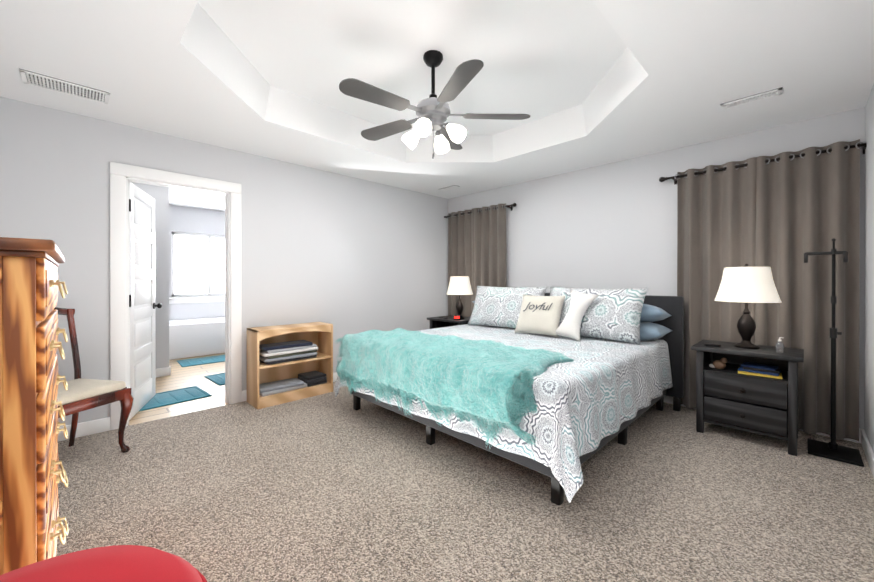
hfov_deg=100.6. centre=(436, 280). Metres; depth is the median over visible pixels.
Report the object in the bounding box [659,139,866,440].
curtain
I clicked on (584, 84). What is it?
ceiling
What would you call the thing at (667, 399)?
baseboard
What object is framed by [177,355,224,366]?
bath mat
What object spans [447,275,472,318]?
lamp
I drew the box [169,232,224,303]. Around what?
bathroom window
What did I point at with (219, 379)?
bath mat
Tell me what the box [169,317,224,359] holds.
bathtub
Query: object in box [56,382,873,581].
floor carpet
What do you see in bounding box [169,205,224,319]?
wall
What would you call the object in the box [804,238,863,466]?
stand
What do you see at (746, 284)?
lamp
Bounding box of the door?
[129,182,161,419]
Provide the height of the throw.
0.341 m
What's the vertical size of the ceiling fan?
0.710 m
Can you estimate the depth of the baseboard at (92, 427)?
2.77 m
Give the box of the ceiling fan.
[339,50,529,158]
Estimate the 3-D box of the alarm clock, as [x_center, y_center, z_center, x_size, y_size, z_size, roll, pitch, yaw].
[0.276,0.475,4.730,0.052,0.058,0.110,0,0,-45]
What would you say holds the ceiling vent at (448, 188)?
in the ceiling
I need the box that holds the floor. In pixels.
[128,353,227,425]
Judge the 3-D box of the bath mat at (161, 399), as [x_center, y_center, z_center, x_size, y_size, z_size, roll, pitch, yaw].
[-2.756,1.172,3.575,0.500,0.011,0.800,0,0,41]
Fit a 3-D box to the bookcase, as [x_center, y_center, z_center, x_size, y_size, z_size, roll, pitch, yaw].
[-1.479,0.818,3.691,0.760,0.720,0.300,0,0,-45]
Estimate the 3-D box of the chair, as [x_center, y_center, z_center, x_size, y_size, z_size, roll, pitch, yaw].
[-2.446,0.668,2.361,0.571,1.035,0.516,0,0,15]
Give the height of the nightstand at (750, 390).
0.670 m
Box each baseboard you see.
[57,417,109,441]
[156,366,170,376]
[242,372,337,401]
[664,395,857,442]
[859,428,873,477]
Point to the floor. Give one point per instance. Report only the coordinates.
(179, 377)
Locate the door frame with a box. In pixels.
[110,162,241,429]
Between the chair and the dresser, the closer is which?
the dresser
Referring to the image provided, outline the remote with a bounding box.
[704,343,720,346]
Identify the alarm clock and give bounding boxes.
[454,315,461,319]
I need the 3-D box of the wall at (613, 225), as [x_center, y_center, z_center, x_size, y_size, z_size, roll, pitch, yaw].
[1.677,-0.243,4.152,0.120,2.840,4.170,0,0,-45]
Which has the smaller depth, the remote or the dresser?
the dresser
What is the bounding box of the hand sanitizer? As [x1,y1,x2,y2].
[776,337,783,352]
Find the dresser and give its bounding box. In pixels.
[0,237,68,574]
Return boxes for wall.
[0,97,447,426]
[131,182,168,368]
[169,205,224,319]
[448,107,864,428]
[864,84,873,451]
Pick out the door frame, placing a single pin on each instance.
(122, 176)
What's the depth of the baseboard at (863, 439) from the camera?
2.40 m
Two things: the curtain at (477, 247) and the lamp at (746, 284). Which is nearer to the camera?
the lamp at (746, 284)
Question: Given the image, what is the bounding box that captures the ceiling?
[0,0,873,210]
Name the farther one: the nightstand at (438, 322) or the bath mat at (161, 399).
the nightstand at (438, 322)
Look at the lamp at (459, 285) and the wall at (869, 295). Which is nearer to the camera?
the wall at (869, 295)
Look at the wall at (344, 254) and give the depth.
3.64 m
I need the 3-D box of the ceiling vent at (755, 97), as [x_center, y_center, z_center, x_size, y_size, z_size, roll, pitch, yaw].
[2.166,-1.252,2.503,0.100,0.013,0.320,0,0,-45]
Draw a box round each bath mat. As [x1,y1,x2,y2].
[139,386,211,410]
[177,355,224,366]
[204,373,224,385]
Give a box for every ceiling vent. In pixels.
[19,69,109,103]
[439,185,459,190]
[720,87,782,109]
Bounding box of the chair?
[53,307,133,452]
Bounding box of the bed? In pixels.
[334,286,683,505]
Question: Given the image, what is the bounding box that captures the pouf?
[0,545,206,581]
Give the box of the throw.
[335,328,573,448]
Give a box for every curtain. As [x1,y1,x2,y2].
[444,203,516,316]
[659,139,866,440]
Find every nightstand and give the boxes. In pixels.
[427,315,469,328]
[691,340,803,455]
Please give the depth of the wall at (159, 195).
4.46 m
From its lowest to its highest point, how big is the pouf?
0.604 m
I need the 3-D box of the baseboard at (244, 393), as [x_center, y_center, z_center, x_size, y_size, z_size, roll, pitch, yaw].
[-0.873,1.124,4.555,2.905,0.105,0.016,0,0,-45]
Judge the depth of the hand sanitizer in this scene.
2.57 m
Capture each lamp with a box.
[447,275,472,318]
[714,264,781,348]
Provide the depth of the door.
3.33 m
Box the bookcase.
[247,322,332,409]
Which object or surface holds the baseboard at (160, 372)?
attached to the wall at (159, 195)
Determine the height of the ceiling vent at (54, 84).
0.013 m
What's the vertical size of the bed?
1.119 m

